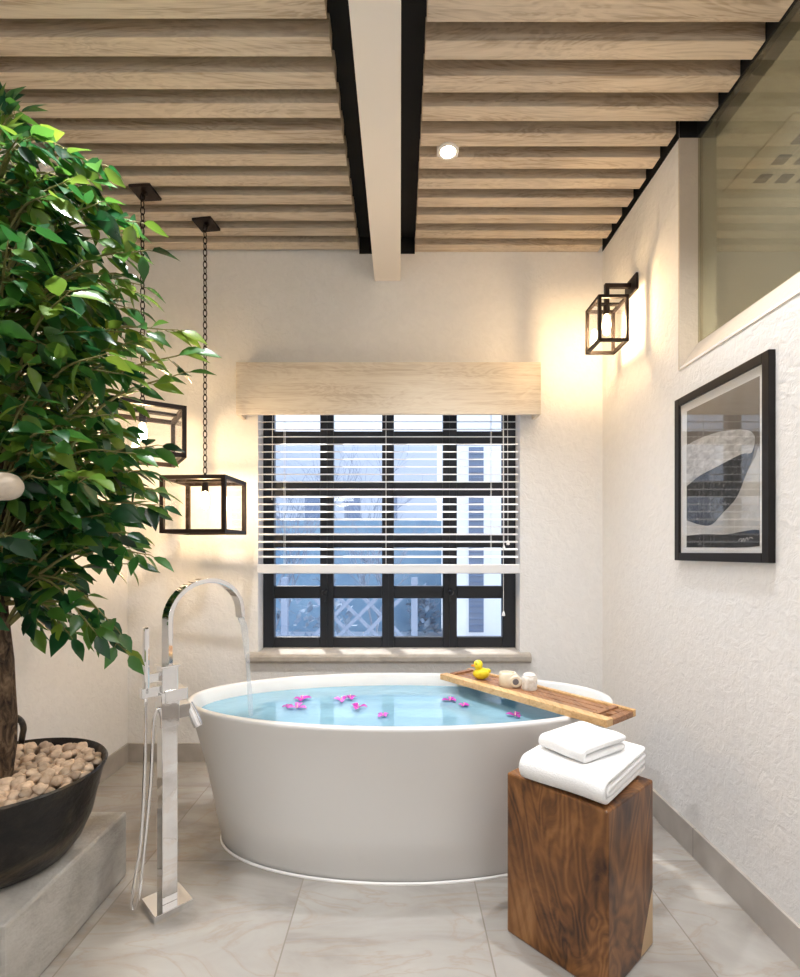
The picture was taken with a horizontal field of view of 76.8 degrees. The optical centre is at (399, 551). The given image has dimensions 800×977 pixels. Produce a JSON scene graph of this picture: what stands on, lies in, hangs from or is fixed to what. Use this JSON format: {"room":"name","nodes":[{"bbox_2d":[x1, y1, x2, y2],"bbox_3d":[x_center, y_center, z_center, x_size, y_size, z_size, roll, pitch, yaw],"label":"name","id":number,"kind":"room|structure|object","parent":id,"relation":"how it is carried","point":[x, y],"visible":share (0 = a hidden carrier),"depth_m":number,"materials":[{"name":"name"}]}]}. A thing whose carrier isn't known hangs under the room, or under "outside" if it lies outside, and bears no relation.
{"room":"bathroom","nodes":[
{"label":"bathroom","id":0,"kind":"room"},
{"bbox_2d":[0,715,107,888],"bbox_3d":[-1.190,0.739,1.510,0.549,0.366,0.549,0,0,3],"label":"planter pot","id":1,"kind":"object","parent":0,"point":[36,832],"visible":0.5,"depth_m":1.40,"materials":[{"name":"dark iron"},{"name":"beige pebbles"}]},
{"bbox_2d":[0,795,6,802],"bbox_3d":[-1.086,0.669,1.361,0.038,0.026,0.038,0,0,26],"label":"pebble","id":2,"kind":"object","parent":1,"relation":"in","point":[2,798],"visible":0.87,"depth_m":1.36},
{"bbox_2d":[0,790,8,796],"bbox_3d":[-1.099,0.674,1.394,0.033,0.028,0.039,0,0,-30],"label":"pebble","id":3,"kind":"object","parent":1,"relation":"on","point":[4,793],"visible":0.56,"depth_m":1.39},
{"bbox_2d":[0,784,9,790],"bbox_3d":[-1.117,0.670,1.419,0.030,0.028,0.040,0,0,-15],"label":"pebble","id":4,"kind":"object","parent":1,"relation":"in","point":[2,787],"visible":0.69,"depth_m":1.42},
{"bbox_2d":[0,777,14,785],"bbox_3d":[-1.143,0.668,1.463,0.038,0.030,0.039,0,0,-11],"label":"pebble","id":5,"kind":"object","parent":1,"relation":"in","point":[7,780],"visible":0.66,"depth_m":1.46,"materials":[{"name":"stone"}]},
{"bbox_2d":[2,799,16,805],"bbox_3d":[-1.039,0.674,1.345,0.027,0.028,0.035,0,0,21],"label":"pebble","id":6,"kind":"object","parent":1,"relation":"on","point":[7,802],"visible":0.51,"depth_m":1.34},
{"bbox_2d":[7,791,18,799],"bbox_3d":[-1.053,0.669,1.380,0.036,0.026,0.029,0,0,-31],"label":"pebble","id":7,"kind":"object","parent":1,"relation":"in","point":[13,795],"visible":0.77,"depth_m":1.37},
{"bbox_2d":[10,776,25,787],"bbox_3d":[-1.107,0.669,1.466,0.042,0.031,0.039,0,0,30],"label":"pebble","id":8,"kind":"object","parent":1,"relation":"in","point":[15,783],"visible":0.8,"depth_m":1.46,"materials":[{"name":"stone"}]},
{"bbox_2d":[12,772,25,778],"bbox_3d":[-1.135,0.672,1.505,0.037,0.027,0.029,0,0,4],"label":"pebble","id":9,"kind":"object","parent":1,"relation":"on","point":[15,775],"visible":0.56,"depth_m":1.50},
{"bbox_2d":[15,751,23,759],"bbox_3d":[-1.253,0.670,1.658,0.033,0.030,0.042,0,0,-37],"label":"pebble","id":10,"kind":"object","parent":1,"relation":"on","point":[19,753],"visible":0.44,"depth_m":1.65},
{"bbox_2d":[16,744,22,751],"bbox_3d":[-1.284,0.660,1.693,0.043,0.029,0.039,0,0,18],"label":"pebble","id":11,"kind":"object","parent":1,"relation":"in","point":[19,746],"visible":0.35,"depth_m":1.69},
{"bbox_2d":[14,766,25,773],"bbox_3d":[-1.185,0.684,1.572,0.032,0.027,0.032,0,0,-36],"label":"pebble","id":12,"kind":"object","parent":1,"relation":"on","point":[22,767],"visible":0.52,"depth_m":1.56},
{"bbox_2d":[16,797,30,802],"bbox_3d":[-1.014,0.676,1.361,0.037,0.033,0.037,0,0,38],"label":"pebble","id":13,"kind":"object","parent":1,"relation":"in","point":[24,798],"visible":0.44,"depth_m":1.35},
{"bbox_2d":[18,788,31,797],"bbox_3d":[-1.026,0.661,1.382,0.033,0.023,0.033,0,0,-12],"label":"pebble","id":14,"kind":"object","parent":1,"relation":"in","point":[23,793],"visible":0.98,"depth_m":1.37,"materials":[{"name":"stone"}]},
{"bbox_2d":[17,780,34,789],"bbox_3d":[-1.071,0.674,1.445,0.035,0.032,0.046,0,0,-7],"label":"pebble","id":15,"kind":"object","parent":1,"relation":"in","point":[29,783],"visible":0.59,"depth_m":1.44,"materials":[{"name":"stone"}]},
{"bbox_2d":[20,761,31,767],"bbox_3d":[-1.190,0.683,1.609,0.039,0.032,0.037,0,0,-19],"label":"pebble","id":16,"kind":"object","parent":1,"relation":"on","point":[25,764],"visible":0.5,"depth_m":1.60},
{"bbox_2d":[21,753,35,762],"bbox_3d":[-1.200,0.667,1.634,0.029,0.029,0.041,0,0,20],"label":"pebble","id":17,"kind":"object","parent":1,"relation":"in","point":[30,757],"visible":0.87,"depth_m":1.62,"materials":[{"name":"stone"}]},
{"bbox_2d":[24,749,34,754],"bbox_3d":[-1.235,0.669,1.685,0.032,0.024,0.029,0,0,30],"label":"pebble","id":18,"kind":"object","parent":1,"relation":"in","point":[28,751],"visible":0.62,"depth_m":1.68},
{"bbox_2d":[23,742,36,751],"bbox_3d":[-1.255,0.660,1.713,0.039,0.029,0.042,0,0,-41],"label":"pebble","id":19,"kind":"object","parent":1,"relation":"in","point":[30,745],"visible":0.77,"depth_m":1.70,"materials":[{"name":"stone"}]},
{"bbox_2d":[24,768,38,776],"bbox_3d":[-1.114,0.669,1.530,0.037,0.026,0.037,0,0,-21],"label":"pebble","id":20,"kind":"object","parent":1,"relation":"in","point":[29,772],"visible":0.74,"depth_m":1.52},
{"bbox_2d":[26,764,37,769],"bbox_3d":[-1.159,0.683,1.593,0.040,0.031,0.034,0,0,-4],"label":"pebble","id":21,"kind":"object","parent":1,"relation":"on","point":[29,766],"visible":0.39,"depth_m":1.58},
{"bbox_2d":[28,772,42,781],"bbox_3d":[-1.081,0.670,1.493,0.038,0.029,0.038,0,0,-10],"label":"pebble","id":22,"kind":"object","parent":1,"relation":"in","point":[34,777],"visible":0.86,"depth_m":1.48,"materials":[{"name":"stone"}]},
{"bbox_2d":[34,746,40,753],"bbox_3d":[-1.234,0.674,1.726,0.042,0.029,0.032,0,0,-40],"label":"pebble","id":23,"kind":"object","parent":1,"relation":"on","point":[38,749],"visible":0.44,"depth_m":1.71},
{"bbox_2d":[32,782,47,794],"bbox_3d":[-1.003,0.659,1.408,0.033,0.027,0.032,0,0,12],"label":"pebble","id":24,"kind":"object","parent":1,"relation":"in","point":[40,788],"visible":1,"depth_m":1.40,"materials":[{"name":"stone"}]},
{"bbox_2d":[34,752,46,760],"bbox_3d":[-1.171,0.670,1.645,0.033,0.027,0.034,0,0,41],"label":"pebble","id":25,"kind":"object","parent":1,"relation":"in","point":[39,756],"visible":0.66,"depth_m":1.63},
{"bbox_2d":[37,757,49,763],"bbox_3d":[-1.137,0.669,1.612,0.027,0.025,0.036,0,0,6],"label":"pebble","id":26,"kind":"object","parent":1,"relation":"on","point":[42,759],"visible":0.58,"depth_m":1.61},
{"bbox_2d":[37,761,49,766],"bbox_3d":[-1.119,0.670,1.585,0.025,0.024,0.034,0,0,28],"label":"pebble","id":27,"kind":"object","parent":1,"relation":"in","point":[43,762],"visible":0.48,"depth_m":1.58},
{"bbox_2d":[38,763,51,771],"bbox_3d":[-1.094,0.669,1.556,0.036,0.030,0.040,0,0,-16],"label":"pebble","id":28,"kind":"object","parent":1,"relation":"in","point":[44,766],"visible":0.64,"depth_m":1.55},
{"bbox_2d":[39,747,50,754],"bbox_3d":[-1.194,0.672,1.699,0.038,0.026,0.029,0,0,-43],"label":"pebble","id":29,"kind":"object","parent":1,"relation":"in","point":[46,751],"visible":0.72,"depth_m":1.69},
{"bbox_2d":[38,741,51,748],"bbox_3d":[-1.207,0.659,1.719,0.041,0.029,0.032,0,0,15],"label":"pebble","id":30,"kind":"object","parent":1,"relation":"in","point":[45,744],"visible":0.85,"depth_m":1.71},
{"bbox_2d":[38,774,52,783],"bbox_3d":[-1.040,0.672,1.486,0.035,0.029,0.036,0,0,-5],"label":"pebble","id":31,"kind":"object","parent":1,"relation":"in","point":[46,778],"visible":0.62,"depth_m":1.48,"materials":[{"name":"stone"}]},
{"bbox_2d":[40,767,54,776],"bbox_3d":[-1.064,0.669,1.523,0.043,0.030,0.042,0,0,28],"label":"pebble","id":32,"kind":"object","parent":1,"relation":"in","point":[50,771],"visible":0.6,"depth_m":1.52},
{"bbox_2d":[41,787,54,794],"bbox_3d":[-0.984,0.674,1.417,0.038,0.027,0.029,0,0,3],"label":"pebble","id":33,"kind":"object","parent":1,"relation":"on","point":[48,789],"visible":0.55,"depth_m":1.41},
{"bbox_2d":[49,749,62,758],"bbox_3d":[-1.137,0.670,1.671,0.042,0.029,0.039,0,0,-8],"label":"pebble","id":34,"kind":"object","parent":1,"relation":"in","point":[55,753],"visible":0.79,"depth_m":1.66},
{"bbox_2d":[49,745,63,751],"bbox_3d":[-1.157,0.669,1.710,0.038,0.033,0.041,0,0,9],"label":"pebble","id":35,"kind":"object","parent":1,"relation":"in","point":[56,747],"visible":0.45,"depth_m":1.70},
{"bbox_2d":[49,775,63,786],"bbox_3d":[-1.003,0.669,1.479,0.036,0.029,0.037,0,0,-15],"label":"pebble","id":36,"kind":"object","parent":1,"relation":"in","point":[50,784],"visible":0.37,"depth_m":1.46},
{"bbox_2d":[51,776,63,786],"bbox_3d":[-0.986,0.659,1.452,0.028,0.024,0.035,0,0,-23],"label":"pebble","id":37,"kind":"object","parent":1,"relation":"in","point":[56,781],"visible":1,"depth_m":1.44,"materials":[{"name":"stone"}]},
{"bbox_2d":[53,766,62,775],"bbox_3d":[-1.051,0.673,1.548,0.042,0.028,0.042,0,0,-10],"label":"pebble","id":38,"kind":"object","parent":1,"relation":"in","point":[57,769],"visible":0.52,"depth_m":1.54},
{"bbox_2d":[55,758,66,764],"bbox_3d":[-1.079,0.669,1.605,0.034,0.024,0.027,0,0,6],"label":"pebble","id":39,"kind":"object","parent":1,"relation":"in","point":[58,761],"visible":0.71,"depth_m":1.60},
{"bbox_2d":[58,766,71,774],"bbox_3d":[-1.014,0.670,1.540,0.041,0.029,0.036,0,0,15],"label":"pebble","id":40,"kind":"object","parent":1,"relation":"in","point":[66,769],"visible":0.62,"depth_m":1.53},
{"bbox_2d":[60,750,71,759],"bbox_3d":[-1.097,0.669,1.658,0.036,0.030,0.035,0,0,-38],"label":"pebble","id":41,"kind":"object","parent":1,"relation":"in","point":[65,755],"visible":0.84,"depth_m":1.65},
{"bbox_2d":[59,759,73,766],"bbox_3d":[-1.046,0.670,1.585,0.041,0.029,0.042,0,0,-22],"label":"pebble","id":42,"kind":"object","parent":1,"relation":"in","point":[68,762],"visible":0.59,"depth_m":1.58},
{"bbox_2d":[60,777,72,785],"bbox_3d":[-0.974,0.674,1.476,0.029,0.030,0.039,0,0,-21],"label":"pebble","id":43,"kind":"object","parent":1,"relation":"on","point":[68,779],"visible":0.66,"depth_m":1.47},
{"bbox_2d":[62,743,76,751],"bbox_3d":[-1.109,0.660,1.702,0.039,0.029,0.040,0,0,8],"label":"pebble","id":44,"kind":"object","parent":1,"relation":"in","point":[72,746],"visible":0.72,"depth_m":1.69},
{"bbox_2d":[68,770,81,779],"bbox_3d":[-0.965,0.660,1.498,0.031,0.025,0.031,0,0,-4],"label":"pebble","id":45,"kind":"object","parent":1,"relation":"in","point":[74,774],"visible":1,"depth_m":1.49,"materials":[{"name":"stone"}]},
{"bbox_2d":[71,749,79,757],"bbox_3d":[-1.092,0.673,1.689,0.031,0.026,0.037,0,0,42],"label":"pebble","id":46,"kind":"object","parent":1,"relation":"on","point":[74,751],"visible":0.7,"depth_m":1.68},
{"bbox_2d":[71,762,84,770],"bbox_3d":[-0.987,0.660,1.547,0.035,0.027,0.034,0,0,-9],"label":"pebble","id":47,"kind":"object","parent":1,"relation":"in","point":[78,766],"visible":0.86,"depth_m":1.54,"materials":[{"name":"stone"}]},
{"bbox_2d":[74,753,84,759],"bbox_3d":[-1.040,0.673,1.651,0.037,0.031,0.039,0,0,-17],"label":"pebble","id":48,"kind":"object","parent":1,"relation":"on","point":[80,755],"visible":0.37,"depth_m":1.64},
{"bbox_2d":[74,758,86,762],"bbox_3d":[-1.019,0.669,1.605,0.041,0.034,0.039,0,0,21],"label":"pebble","id":49,"kind":"object","parent":1,"relation":"in","point":[80,760],"visible":0.5,"depth_m":1.60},
{"bbox_2d":[75,742,87,750],"bbox_3d":[-1.077,0.659,1.708,0.043,0.030,0.041,0,0,-5],"label":"pebble","id":50,"kind":"object","parent":1,"relation":"in","point":[80,745],"visible":0.86,"depth_m":1.70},
{"bbox_2d":[77,770,90,779],"bbox_3d":[-0.948,0.673,1.517,0.042,0.031,0.032,0,0,-3],"label":"pebble","id":51,"kind":"object","parent":1,"relation":"on","point":[86,772],"visible":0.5,"depth_m":1.51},
{"bbox_2d":[81,747,92,753],"bbox_3d":[-1.042,0.660,1.680,0.028,0.022,0.032,0,0,-5],"label":"pebble","id":52,"kind":"object","parent":1,"relation":"in","point":[85,749],"visible":0.59,"depth_m":1.67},
{"bbox_2d":[83,764,93,770],"bbox_3d":[-0.978,0.675,1.568,0.036,0.026,0.039,0,0,9],"label":"pebble","id":53,"kind":"object","parent":1,"relation":"on","point":[89,767],"visible":0.49,"depth_m":1.57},
{"bbox_2d":[82,754,94,761],"bbox_3d":[-0.996,0.659,1.619,0.032,0.025,0.028,0,0,-5],"label":"pebble","id":54,"kind":"object","parent":1,"relation":"in","point":[88,757],"visible":1,"depth_m":1.61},
{"bbox_2d":[84,749,94,754],"bbox_3d":[-1.015,0.658,1.649,0.029,0.027,0.034,0,0,-20],"label":"pebble","id":55,"kind":"object","parent":1,"relation":"in","point":[90,751],"visible":0.63,"depth_m":1.64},
{"bbox_2d":[89,752,101,761],"bbox_3d":[-1.007,0.677,1.669,0.044,0.032,0.034,0,0,-14],"label":"pebble","id":56,"kind":"object","parent":1,"relation":"on","point":[96,754],"visible":0.4,"depth_m":1.66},
{"bbox_2d":[90,756,101,764],"bbox_3d":[-0.983,0.678,1.636,0.037,0.026,0.031,0,0,25],"label":"pebble","id":57,"kind":"object","parent":1,"relation":"on","point":[97,760],"visible":0.84,"depth_m":1.63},
{"bbox_2d":[0,82,220,778],"bbox_3d":[-1.075,-0.314,1.601,0.744,2.136,0.993,0,0,-43],"label":"ficus tree","id":58,"kind":"object","parent":1,"relation":"on","point":[72,312],"visible":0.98,"depth_m":1.47,"materials":[{"name":"green plant"}]},
{"bbox_2d":[0,115,126,755],"bbox_3d":[-1.575,-0.350,0.639,0.150,3.000,4.279,0,0,0],"label":"wall","id":59,"kind":"structure","parent":0,"point":[62,694],"depth_m":2.39,"materials":[{"name":"paint"}]},
{"bbox_2d":[0,472,24,500],"bbox_3d":[-1.200,-0.156,1.200,0.598,0.068,0.068,0,0,0],"label":"knob","id":60,"kind":"object","parent":59,"relation":"attached to","point":[12,487],"visible":1,"depth_m":1.19,"materials":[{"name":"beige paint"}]},
{"bbox_2d":[99,744,127,783],"bbox_3d":[-1.494,1.100,0.633,0.012,0.100,4.267,0,0,0],"label":"baseboard","id":61,"kind":"structure","parent":59,"relation":"attached to","point":[116,760],"depth_m":2.64,"materials":[{"name":"tile"}]},
{"bbox_2d":[236,362,540,419],"bbox_3d":[-0.061,-0.865,2.721,1.610,0.275,0.113,0,0,0],"label":"valance","id":62,"kind":"object","parent":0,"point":[262,388],"depth_m":2.67,"materials":[{"name":"brown wood"}]},
{"bbox_2d":[0,0,799,251],"bbox_3d":[0.550,-1.750,0.639,4.400,0.200,4.579,0,0,0],"label":"ceiling","id":63,"kind":"structure","parent":0,"point":[243,115],"depth_m":1.88,"materials":[{"name":"beige"}]},
{"bbox_2d":[100,183,186,467],"bbox_3d":[-1.165,-1.034,2.285,0.319,1.232,0.319,0,0,-33],"label":"pendant lantern","id":64,"kind":"object","parent":63,"relation":"hanging from","point":[145,192],"visible":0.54,"depth_m":2.28,"materials":[{"name":"black metal"}]},
{"bbox_2d":[138,413,146,440],"bbox_3d":[-1.165,-0.563,2.285,0.036,0.130,0.035,0,0,0],"label":"bulb","id":65,"kind":"object","parent":64,"relation":"attached to","point":[142,419],"depth_m":2.27,"materials":[{"name":"white glass"}]},
{"bbox_2d":[159,216,246,534],"bbox_3d":[-0.967,-0.870,2.505,0.319,1.561,0.269,0,0,4],"label":"pendant lantern","id":66,"kind":"object","parent":63,"relation":"hanging from","point":[205,224],"visible":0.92,"depth_m":2.50,"materials":[{"name":"black metal"}]},
{"bbox_2d":[201,482,208,508],"bbox_3d":[-0.967,-0.279,2.505,0.036,0.130,0.035,0,0,0],"label":"bulb","id":67,"kind":"object","parent":66,"relation":"attached to","point":[204,499],"depth_m":2.49,"materials":[{"name":"white glass"}]},
{"bbox_2d":[348,0,400,280],"bbox_3d":[-0.069,-1.610,0.639,0.143,0.240,4.279,0,0,0],"label":"beam","id":68,"kind":"structure","parent":63,"relation":"attached to","point":[375,24],"depth_m":1.74,"materials":[{"name":"beige"}]},
{"bbox_2d":[437,142,458,159],"bbox_3d":[0.197,-1.685,2.075,0.088,0.088,0.088,0,0,0],"label":"recessed light","id":69,"kind":"object","parent":63,"relation":"in","point":[447,150],"visible":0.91,"depth_m":2.07,"materials":[{"name":"white"}]},
{"bbox_2d":[722,112,799,192],"bbox_3d":[1.865,-1.649,2.110,0.770,0.011,0.420,0,0,0],"label":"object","id":70,"kind":"structure","parent":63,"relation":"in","point":[775,168],"depth_m":2.16,"materials":[{"name":"beige"}]},
{"bbox_2d":[39,762,799,976],"bbox_3d":[0.550,1.200,0.639,4.400,0.100,4.579,0,0,0],"label":"floor","id":71,"kind":"structure","parent":0,"point":[244,919],"depth_m":1.55,"materials":[{"name":"tile"}]},
{"bbox_2d":[0,812,125,976],"bbox_3d":[-1.230,1.036,1.522,0.514,0.226,0.556,0,0,0],"label":"stone plinth","id":72,"kind":"object","parent":71,"relation":"on","point":[41,913],"visible":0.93,"depth_m":1.45,"materials":[{"name":"grey stone"}]},
{"bbox_2d":[130,578,244,923],"bbox_3d":[-0.687,0.621,1.737,0.135,1.058,0.418,0,0,37],"label":"faucet","id":73,"kind":"object","parent":71,"relation":"on","point":[170,898],"visible":1,"depth_m":1.62,"materials":[{"name":"silver metal"}]},
{"bbox_2d":[187,673,612,885],"bbox_3d":[0.000,0.870,2.080,1.735,0.560,0.812,0,0,0],"label":"bathtub","id":74,"kind":"object","parent":71,"relation":"on","point":[364,805],"visible":0.65,"depth_m":1.75,"materials":[{"name":"ceramic"}]},
{"bbox_2d":[201,685,563,725],"bbox_3d":[0.000,0.829,2.080,1.640,0.373,0.704,0,0,0],"label":"water","id":75,"kind":"object","parent":74,"relation":"in","point":[406,705],"visible":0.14,"depth_m":2.08,"materials":[{"name":"liquid"}]},
{"bbox_2d":[287,702,305,708],"bbox_3d":[-0.426,0.629,2.063,0.071,0.020,0.069,0,0,-33],"label":"flower","id":76,"kind":"object","parent":75,"relation":"on","point":[297,704],"visible":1,"depth_m":2.06,"materials":[{"name":"pink plant"}]},
{"bbox_2d":[294,695,310,701],"bbox_3d":[-0.421,0.630,2.181,0.056,0.019,0.065,0,0,40],"label":"flower","id":77,"kind":"object","parent":75,"relation":"on","point":[302,696],"visible":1,"depth_m":2.18,"materials":[{"name":"pink plant"}]},
{"bbox_2d":[333,697,345,701],"bbox_3d":[-0.259,0.630,2.166,0.061,0.018,0.067,0,0,0],"label":"flower","id":78,"kind":"object","parent":75,"relation":"on","point":[337,698],"visible":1,"depth_m":2.17,"materials":[{"name":"pink plant"}]},
{"bbox_2d":[343,694,356,698],"bbox_3d":[-0.219,0.631,2.201,0.046,0.017,0.058,0,0,18],"label":"flower","id":79,"kind":"object","parent":75,"relation":"on","point":[350,696],"visible":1,"depth_m":2.20,"materials":[{"name":"pink plant"}]},
{"bbox_2d":[352,703,366,709],"bbox_3d":[-0.177,0.630,2.068,0.058,0.019,0.071,0,0,-40],"label":"flower","id":80,"kind":"object","parent":75,"relation":"on","point":[356,705],"visible":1,"depth_m":2.07,"materials":[{"name":"pink plant"}]},
{"bbox_2d":[378,712,388,716],"bbox_3d":[-0.066,0.633,1.963,0.041,0.013,0.044,0,0,0],"label":"flower","id":81,"kind":"object","parent":75,"relation":"on","point":[381,713],"visible":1,"depth_m":1.97,"materials":[{"name":"pink plant"}]},
{"bbox_2d":[442,696,455,700],"bbox_3d":[0.209,0.630,2.174,0.060,0.018,0.058,0,0,0],"label":"flower","id":82,"kind":"object","parent":75,"relation":"on","point":[449,697],"visible":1,"depth_m":2.17,"materials":[{"name":"pink plant"}]},
{"bbox_2d":[506,711,519,717],"bbox_3d":[0.442,0.630,1.962,0.057,0.019,0.057,0,0,0],"label":"flower","id":83,"kind":"object","parent":75,"relation":"on","point":[515,712],"visible":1,"depth_m":1.97,"materials":[{"name":"pink plant"}]},
{"bbox_2d":[440,668,635,727],"bbox_3d":[0.516,0.575,2.074,0.198,0.029,0.821,0,0,-38],"label":"tray","id":84,"kind":"object","parent":74,"relation":"on","point":[590,710],"visible":0.96,"depth_m":1.94,"materials":[{"name":"brown wood"}]},
{"bbox_2d":[471,660,490,678],"bbox_3d":[0.365,0.526,2.262,0.073,0.087,0.077,0,0,36],"label":"rubber duck","id":85,"kind":"object","parent":84,"relation":"on","point":[479,672],"visible":1,"depth_m":2.24},
{"bbox_2d":[499,670,521,687],"bbox_3d":[0.465,0.540,2.143,0.090,0.058,0.083,0,0,0],"label":"candle cup","id":86,"kind":"object","parent":84,"relation":"on","point":[507,679],"visible":1,"depth_m":2.11,"materials":[{"name":"beige ceramic"}]},
{"bbox_2d":[521,672,536,690],"bbox_3d":[0.537,0.536,2.098,0.064,0.067,0.064,0,0,0],"label":"pillar candle","id":87,"kind":"object","parent":84,"relation":"on","point":[529,679],"visible":1,"depth_m":2.07,"materials":[{"name":"white wax"}]},
{"bbox_2d":[508,768,652,976],"bbox_3d":[0.534,0.909,1.507,0.281,0.482,0.316,0,0,-42],"label":"stool","id":88,"kind":"object","parent":71,"relation":"on","point":[580,868],"visible":0.85,"depth_m":1.40,"materials":[{"name":"brown wood"}]},
{"bbox_2d":[519,741,645,803],"bbox_3d":[0.552,0.628,1.514,0.255,0.076,0.344,0,0,43],"label":"bath towel","id":89,"kind":"object","parent":88,"relation":"on","point":[600,780],"visible":0.8,"depth_m":1.41,"materials":[{"name":"fabric"}]},
{"bbox_2d":[539,721,625,762],"bbox_3d":[0.546,0.566,1.518,0.214,0.047,0.162,0,0,-34],"label":"hand towel","id":90,"kind":"object","parent":89,"relation":"on","point":[582,741],"visible":1,"depth_m":1.48,"materials":[{"name":"fabric"}]},
{"bbox_2d":[127,246,799,742],"bbox_3d":[0.550,-0.350,2.859,4.400,3.000,0.160,0,0,0],"label":"wall","id":91,"kind":"structure","parent":0,"point":[263,305],"depth_m":2.78,"materials":[{"name":"paint"}]},
{"bbox_2d":[127,743,204,761],"bbox_3d":[-0.193,1.100,2.773,2.615,0.100,0.012,0,0,0],"label":"baseboard","id":92,"kind":"structure","parent":91,"relation":"attached to","point":[187,752],"depth_m":2.77,"materials":[{"name":"tile"}]},
{"bbox_2d":[246,415,531,662],"bbox_3d":[-0.061,-0.186,2.830,1.553,1.588,0.190,0,0,0],"label":"window","id":93,"kind":"structure","parent":91,"relation":"in","point":[449,647],"depth_m":2.88,"materials":[{"name":"black"}]},
{"bbox_2d":[257,415,519,615],"bbox_3d":[-0.062,-0.247,2.740,1.424,1.185,0.061,0,0,0],"label":"blind","id":94,"kind":"object","parent":93,"relation":"attached to","point":[490,568],"visible":0.89,"depth_m":2.74,"materials":[{"name":"white"}]},
{"bbox_2d":[359,121,678,253],"bbox_3d":[0.446,-1.685,2.398,1.339,0.089,0.761,0,0,0],"label":"trim","id":95,"kind":"structure","parent":91,"relation":"attached to","point":[407,243],"depth_m":2.52,"materials":[{"name":"black"}]},
{"bbox_2d":[603,119,799,924],"bbox_3d":[1.190,-0.350,0.639,0.150,3.000,4.279,0,0,0],"label":"wall","id":96,"kind":"structure","parent":0,"point":[706,654],"depth_m":1.99,"materials":[{"name":"paint"}]},
{"bbox_2d":[585,272,637,354],"bbox_3d":[1.017,-1.143,2.420,0.196,0.332,0.166,0,0,0],"label":"wall lantern","id":97,"kind":"object","parent":96,"relation":"attached to","point":[631,286],"visible":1,"depth_m":2.41,"materials":[{"name":"black metal"}]},
{"bbox_2d":[603,304,610,334],"bbox_3d":[0.990,-1.109,2.420,0.036,0.140,0.035,0,0,0],"label":"bulb","id":98,"kind":"object","parent":97,"relation":"attached to","point":[606,307],"depth_m":2.41,"materials":[{"name":"white glass"}]},
{"bbox_2d":[638,775,799,967],"bbox_3d":[1.109,1.095,0.633,0.012,0.110,4.267,0,0,0],"label":"baseboard","id":99,"kind":"structure","parent":96,"relation":"attached to","point":[768,915],"depth_m":1.67,"materials":[{"name":"tile"}]},
{"bbox_2d":[675,349,775,562],"bbox_3d":[1.104,-0.284,1.754,0.022,0.635,0.515,0,0,0],"label":"framed picture","id":100,"kind":"object","parent":96,"relation":"attached to","point":[725,428],"visible":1,"depth_m":1.69,"materials":[{"name":"black"}]},
{"bbox_2d":[687,376,759,547],"bbox_3d":[1.102,-0.277,1.744,0.002,0.526,0.393,0,0,0],"label":"print","id":101,"kind":"object","parent":100,"relation":"attached to","point":[723,427],"depth_m":1.71},
{"bbox_2d":[678,0,799,370],"bbox_3d":[1.159,-1.226,1.159,0.095,1.006,1.719,0,0,0],"label":"window","id":102,"kind":"structure","parent":96,"relation":"in","point":[691,342],"depth_m":2.01,"materials":[{"name":"paint"}]},
{"label":"outside","id":103,"kind":"structure","parent":0,"visible":0},
{"bbox_2d":[276,632,441,635],"bbox_3d":[0.000,1.200,12.470,28.000,0.100,19.061,0,0,0],"label":"ground","id":104,"kind":"structure","parent":103,"point":[295,633],"depth_m":7.04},
{"bbox_2d":[276,577,356,635],"bbox_3d":[-1.005,0.675,5.585,1.070,1.022,0.719,0,0,0],"label":"bush","id":105,"kind":"object","parent":104,"relation":"on","point":[309,608],"visible":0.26,"depth_m":5.60,"materials":[{"name":"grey plant"}]},
{"bbox_2d":[276,463,357,627],"bbox_3d":[-1.531,0.015,6.073,1.516,2.283,1.419,0,0,33],"label":"bare shrub","id":106,"kind":"object","parent":104,"relation":"on","point":[291,553],"visible":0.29,"depth_m":6.07,"materials":[{"name":"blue plant"}]},
{"bbox_2d":[281,578,417,635],"bbox_3d":[-0.410,0.700,4.910,1.505,0.900,0.060,0,0,0],"label":"trellis","id":107,"kind":"object","parent":104,"relation":"on","point":[284,581],"visible":0.4,"depth_m":4.89,"materials":[{"name":"blue"}]},
{"bbox_2d":[276,446,436,520],"bbox_3d":[-1.900,-1.000,15.485,10.200,4.300,1.030,0,0,0],"label":"facade","id":108,"kind":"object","parent":104,"relation":"on","point":[279,455],"visible":0.04,"depth_m":15.00,"materials":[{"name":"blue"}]},
{"bbox_2d":[293,445,422,520],"bbox_3d":[-0.842,-0.545,9.381,2.629,3.402,1.920,0,0,44],"label":"bare shrub","id":109,"kind":"object","parent":104,"relation":"on","point":[347,500],"visible":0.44,"depth_m":9.23,"materials":[{"name":"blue plant"}]},
{"bbox_2d":[276,521,441,631],"bbox_3d":[-4.200,0.350,7.400,9.600,1.600,0.200,0,0,0],"label":"wall","id":110,"kind":"structure","parent":104,"relation":"on","point":[401,616],"depth_m":7.30,"materials":[{"name":"blue"}]},
{"bbox_2d":[334,506,436,635],"bbox_3d":[-0.263,0.304,6.064,1.162,1.707,1.376,0,0,38],"label":"bare shrub","id":111,"kind":"object","parent":104,"relation":"on","point":[363,582],"visible":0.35,"depth_m":6.04,"materials":[{"name":"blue plant"}]},
{"bbox_2d":[405,583,441,634],"bbox_3d":[0.324,0.765,6.907,0.531,0.735,0.481,0,0,0],"label":"bush","id":112,"kind":"object","parent":104,"relation":"on","point":[424,603],"visible":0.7,"depth_m":6.86,"materials":[{"name":"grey plant"}]},
{"bbox_2d":[437,415,500,635],"bbox_3d":[2.830,-1.600,7.570,4.340,5.500,2.860,0,0,0],"label":"building","id":113,"kind":"structure","parent":104,"relation":"on","point":[475,616],"depth_m":6.20,"materials":[{"name":"white"}]},
{"bbox_2d":[469,447,483,631],"bbox_3d":[0.930,-0.150,6.165,0.180,2.260,0.051,0,0,0],"label":"shutter","id":114,"kind":"object","parent":113,"relation":"hanging from","point":[476,605],"depth_m":6.16,"materials":[{"name":"blue"}]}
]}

